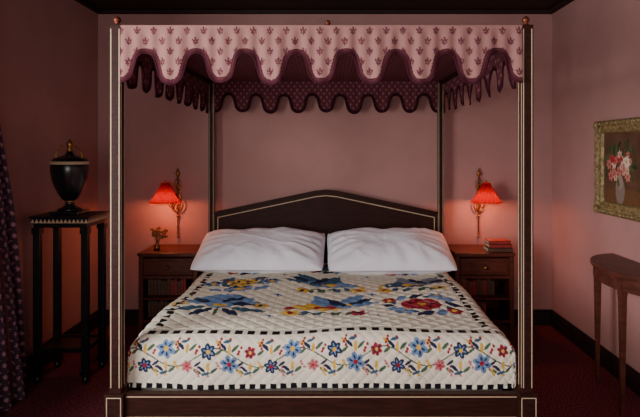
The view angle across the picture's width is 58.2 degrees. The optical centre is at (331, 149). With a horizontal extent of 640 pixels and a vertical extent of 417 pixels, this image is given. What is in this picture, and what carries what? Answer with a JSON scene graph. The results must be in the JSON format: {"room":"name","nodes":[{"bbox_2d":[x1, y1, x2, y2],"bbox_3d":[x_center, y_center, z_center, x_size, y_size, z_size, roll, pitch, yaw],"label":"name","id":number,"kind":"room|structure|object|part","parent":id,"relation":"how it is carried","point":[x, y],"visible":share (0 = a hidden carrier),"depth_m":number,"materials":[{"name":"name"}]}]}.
{"room":"bedroom","nodes":[
{"label":"bedroom","id":0,"kind":"room"},
{"bbox_2d":[0,0,97,357],"bbox_3d":[-2.095,0.155,1.700,0.120,2.730,6.840,0,0,0],"label":"wall","id":1,"kind":"structure","parent":0,"point":[49,48],"depth_m":4.13,"materials":[{"name":"pink paint"}]},
{"bbox_2d":[0,126,26,411],"bbox_3d":[-1.938,0.267,2.841,0.194,2.466,1.513,0,0,0],"label":"curtain","id":2,"kind":"object","parent":1,"relation":"hanging from","point":[13,377],"visible":1,"depth_m":3.39,"materials":[{"name":"fabric"}]},
{"bbox_2d":[26,310,97,379],"bbox_3d":[-2.024,1.452,1.689,0.022,0.135,6.578,0,0,0],"label":"baseboard","id":3,"kind":"structure","parent":1,"relation":"attached to","point":[76,329],"depth_m":4.35,"materials":[{"name":"black wood"}]},
{"bbox_2d":[75,0,100,12],"bbox_3d":[-2.010,-1.195,1.675,0.050,0.030,6.550,0,0,0],"label":"trim","id":4,"kind":"structure","parent":1,"relation":"attached to","point":[85,3],"depth_m":4.73,"materials":[{"name":"black wood"}]},
{"bbox_2d":[0,325,639,416],"bbox_3d":[-0.060,1.570,1.700,4.189,0.100,6.840,0,0,0],"label":"floor","id":5,"kind":"structure","parent":0,"point":[564,381],"depth_m":3.71,"materials":[{"name":"carpet"}]},
{"bbox_2d":[28,211,108,383],"bbox_3d":[-1.764,0.975,3.885,0.392,1.090,0.350,0,0,0],"label":"pedestal stand","id":6,"kind":"object","parent":5,"relation":"on","point":[60,343],"visible":0.98,"depth_m":3.75,"materials":[{"name":"black wood"}]},
{"bbox_2d":[49,139,89,214],"bbox_3d":[-1.772,0.177,3.885,0.252,0.506,0.252,0,0,0],"label":"urn","id":7,"kind":"object","parent":6,"relation":"on","point":[69,172],"visible":1,"depth_m":3.81,"materials":[{"name":"black ceramic"}]},
{"bbox_2d":[137,244,203,333],"bbox_3d":[-1.300,1.167,4.741,0.478,0.705,0.448,0,0,0],"label":"nightstand","id":8,"kind":"object","parent":5,"relation":"on","point":[172,261],"visible":0.35,"depth_m":4.55,"materials":[{"name":"brown wood"}]},
{"bbox_2d":[150,227,167,249],"bbox_3d":[-1.416,0.721,4.704,0.148,0.187,0.080,0,0,11],"label":"vase","id":9,"kind":"object","parent":8,"relation":"on","point":[156,233],"visible":1,"depth_m":4.69,"materials":[{"name":"gold metal"}]},
{"bbox_2d":[148,300,174,316],"bbox_3d":[-1.371,1.283,4.720,0.238,0.134,0.131,0,0,0],"label":"books","id":10,"kind":"object","parent":8,"relation":"on","point":[154,306],"visible":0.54,"depth_m":4.66,"materials":[{"name":"beige paper"}]},
{"bbox_3d":[-1.300,1.008,4.554,0.386,0.025,0.007,0,0,0],"label":"rail","id":11,"kind":"part","parent":8,"relation":"part of","materials":[{"name":"brown wood"}]},
{"bbox_3d":[-1.300,0.924,4.559,0.386,0.131,0.023,0,0,0],"label":"drawer","id":12,"kind":"part","parent":8,"relation":"part of","materials":[{"name":"brown wood"}]},
{"bbox_2d":[148,279,189,294],"bbox_3d":[-1.336,1.103,4.720,0.309,0.144,0.131,0,0,0],"label":"books","id":13,"kind":"object","parent":8,"relation":"in","point":[155,286],"visible":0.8,"depth_m":4.66,"materials":[{"name":"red paper"}]},
{"bbox_2d":[104,16,538,416],"bbox_3d":[-0.050,0.443,3.793,2.030,2.155,2.224,0,0,0],"label":"bed","id":14,"kind":"object","parent":5,"relation":"on","point":[327,62],"visible":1,"depth_m":2.71,"materials":[{"name":"fabric"}]},
{"bbox_3d":[-1.020,0.465,2.729,0.056,2.110,0.055,0,0,0],"label":"post","id":15,"kind":"part","parent":14,"relation":"part of","materials":[{"name":"brown wood"}]},
{"bbox_3d":[-1.023,1.270,3.814,0.032,0.220,2.079,0,0,0],"label":"rail","id":16,"kind":"part","parent":14,"relation":"part of","materials":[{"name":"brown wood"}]},
{"bbox_3d":[-1.020,0.465,4.879,0.052,2.110,0.051,0,0,0],"label":"post","id":17,"kind":"part","parent":14,"relation":"part of","materials":[{"name":"brown wood"}]},
{"bbox_3d":[-0.050,1.274,2.724,1.850,0.252,0.041,0,0,0],"label":"foot rail","id":18,"kind":"part","parent":14,"relation":"part of","materials":[{"name":"brown wood"}]},
{"bbox_3d":[-0.050,-0.570,3.805,1.964,0.030,2.174,0,0,0],"label":"canopy frame","id":19,"kind":"part","parent":14,"relation":"part of","materials":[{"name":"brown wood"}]},
{"bbox_2d":[142,263,501,390],"bbox_3d":[-0.050,1.121,3.845,1.800,0.346,2.010,0,0,0],"label":"mattress","id":20,"kind":"object","parent":14,"relation":"on","point":[298,388],"visible":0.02,"depth_m":2.84,"materials":[{"name":"beige fabric"}]},
{"bbox_2d":[127,264,515,390],"bbox_3d":[-0.050,1.036,3.662,1.922,0.304,1.783,0,0,0],"label":"patchwork quilt","id":21,"kind":"object","parent":20,"relation":"on","point":[325,328],"visible":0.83,"depth_m":2.82,"materials":[{"name":"fabric"}]},
{"bbox_2d":[190,227,324,272],"bbox_3d":[-0.548,0.779,4.451,0.980,0.324,0.535,0,0,2],"label":"pillow","id":22,"kind":"object","parent":21,"relation":"on","point":[281,249],"visible":0.94,"depth_m":4.27,"materials":[{"name":"white fabric"}]},
{"bbox_2d":[327,227,456,274],"bbox_3d":[0.440,0.774,4.440,0.951,0.313,0.536,0,0,-2],"label":"pillow","id":23,"kind":"object","parent":21,"relation":"on","point":[360,251],"visible":0.96,"depth_m":4.25,"materials":[{"name":"white fabric"}]},
{"bbox_3d":[-0.050,0.827,4.873,1.894,0.987,0.047,0,0,0],"label":"headboard","id":24,"kind":"part","parent":14,"relation":"part of","materials":[{"name":"brown wood"}]},
{"bbox_3d":[0.920,0.465,4.879,0.052,2.110,0.051,0,0,0],"label":"post","id":25,"kind":"part","parent":14,"relation":"part of","materials":[{"name":"brown wood"}]},
{"bbox_3d":[0.923,1.270,3.814,0.032,0.220,2.079,0,0,0],"label":"rail","id":26,"kind":"part","parent":14,"relation":"part of","materials":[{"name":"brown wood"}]},
{"bbox_3d":[0.920,0.465,2.729,0.056,2.110,0.055,0,0,0],"label":"post","id":27,"kind":"part","parent":14,"relation":"part of","materials":[{"name":"brown wood"}]},
{"bbox_2d":[447,244,514,341],"bbox_3d":[1.210,1.167,4.741,0.478,0.705,0.448,0,0,0],"label":"nightstand","id":28,"kind":"object","parent":5,"relation":"on","point":[472,261],"visible":0.62,"depth_m":4.55,"materials":[{"name":"brown wood"}]},
{"bbox_2d":[460,279,494,294],"bbox_3d":[1.169,1.104,4.720,0.297,0.142,0.131,0,0,0],"label":"books","id":29,"kind":"object","parent":28,"relation":"in","point":[472,286],"visible":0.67,"depth_m":4.66,"materials":[{"name":"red paper"}]},
{"bbox_2d":[475,300,485,314],"bbox_3d":[1.144,1.278,4.720,0.209,0.142,0.131,0,0,0],"label":"books","id":30,"kind":"object","parent":28,"relation":"on","point":[482,304],"visible":0.12,"depth_m":4.66,"materials":[{"name":"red paper"}]},
{"bbox_3d":[1.210,1.008,4.554,0.386,0.025,0.007,0,0,0],"label":"rail","id":31,"kind":"part","parent":28,"relation":"part of","materials":[{"name":"brown wood"}]},
{"bbox_3d":[1.210,0.924,4.559,0.386,0.131,0.023,0,0,0],"label":"drawer","id":32,"kind":"part","parent":28,"relation":"part of","materials":[{"name":"brown wood"}]},
{"bbox_2d":[483,239,512,251],"bbox_3d":[1.345,0.771,4.660,0.200,0.087,0.140,0,0,0],"label":"book stack","id":33,"kind":"object","parent":28,"relation":"on","point":[491,245],"visible":1,"depth_m":4.60,"materials":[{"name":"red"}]},
{"bbox_2d":[590,253,639,414],"bbox_3d":[1.760,1.110,3.450,0.300,0.820,0.900,0,0,0],"label":"console table","id":34,"kind":"object","parent":5,"relation":"on","point":[622,274],"visible":1,"depth_m":3.36,"materials":[{"name":"brown wood"}]},
{"bbox_3d":[1.766,0.727,3.450,0.288,0.010,0.876,0,0,0],"label":"moulding","id":35,"kind":"part","parent":34,"relation":"part of","materials":[{"name":"brown wood"}]},
{"bbox_2d":[86,0,562,9],"bbox_3d":[-0.060,-1.260,1.700,4.189,0.100,6.840,0,0,0],"label":"ceiling","id":36,"kind":"structure","parent":0,"point":[101,4],"depth_m":4.78,"materials":[{"name":"black paint"}]},
{"bbox_2d":[98,14,551,308],"bbox_3d":[-0.060,0.155,5.060,3.949,2.730,0.120,0,0,0],"label":"wall","id":37,"kind":"structure","parent":0,"point":[390,155],"depth_m":5.00,"materials":[{"name":"pink paint"}]},
{"bbox_2d":[149,168,182,237],"bbox_3d":[-1.393,0.462,4.835,0.256,0.616,0.327,0,0,0],"label":"wall sconce","id":38,"kind":"object","parent":37,"relation":"attached to","point":[165,195],"visible":1,"depth_m":4.76,"materials":[{"name":"red fabric"}]},
{"bbox_3d":[-1.393,0.355,4.800,0.254,0.160,0.254,0,0,0],"label":"lamp shade","id":39,"kind":"part","parent":38,"relation":"part of","materials":[{"name":"red fabric"}]},
{"bbox_2d":[97,10,552,13],"bbox_3d":[-0.060,-1.195,4.975,3.949,0.030,0.050,0,0,0],"label":"trim","id":40,"kind":"structure","parent":37,"relation":"attached to","point":[102,11],"depth_m":4.95,"materials":[{"name":"black wood"}]},
{"bbox_2d":[106,309,551,324],"bbox_3d":[-0.060,1.452,4.989,3.949,0.135,0.022,0,0,0],"label":"baseboard","id":41,"kind":"structure","parent":37,"relation":"attached to","point":[540,316],"depth_m":4.98,"materials":[{"name":"black wood"}]},
{"bbox_2d":[471,168,501,238],"bbox_3d":[1.298,0.462,4.827,0.256,0.616,0.314,0,0,20],"label":"wall sconce","id":42,"kind":"object","parent":37,"relation":"attached to","point":[485,195],"visible":1,"depth_m":4.76,"materials":[{"name":"red fabric"}]},
{"bbox_3d":[1.288,0.355,4.800,0.254,0.160,0.254,0,0,0],"label":"lamp shade","id":43,"kind":"part","parent":42,"relation":"part of","materials":[{"name":"red fabric"}]},
{"bbox_2d":[552,0,639,372],"bbox_3d":[1.974,0.155,1.700,0.120,2.730,6.840,0,0,0],"label":"wall","id":44,"kind":"structure","parent":0,"point":[596,43],"depth_m":4.29,"materials":[{"name":"pink paint"}]},
{"bbox_2d":[549,0,573,12],"bbox_3d":[1.889,-1.195,1.675,0.050,0.030,6.550,0,0,0],"label":"trim","id":45,"kind":"structure","parent":44,"relation":"attached to","point":[563,3],"depth_m":4.73,"materials":[{"name":"black wood"}]},
{"bbox_2d":[551,310,639,396],"bbox_3d":[1.903,1.452,1.689,0.022,0.135,6.578,0,0,0],"label":"baseboard","id":46,"kind":"structure","parent":44,"relation":"attached to","point":[609,361],"depth_m":4.18,"materials":[{"name":"black wood"}]},
{"bbox_2d":[593,117,639,221],"bbox_3d":[1.882,0.120,3.761,0.059,0.649,0.685,0,0,0],"label":"framed painting","id":47,"kind":"object","parent":44,"relation":"attached to","point":[617,142],"visible":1,"depth_m":3.80,"materials":[{"name":"wood"}]}
]}

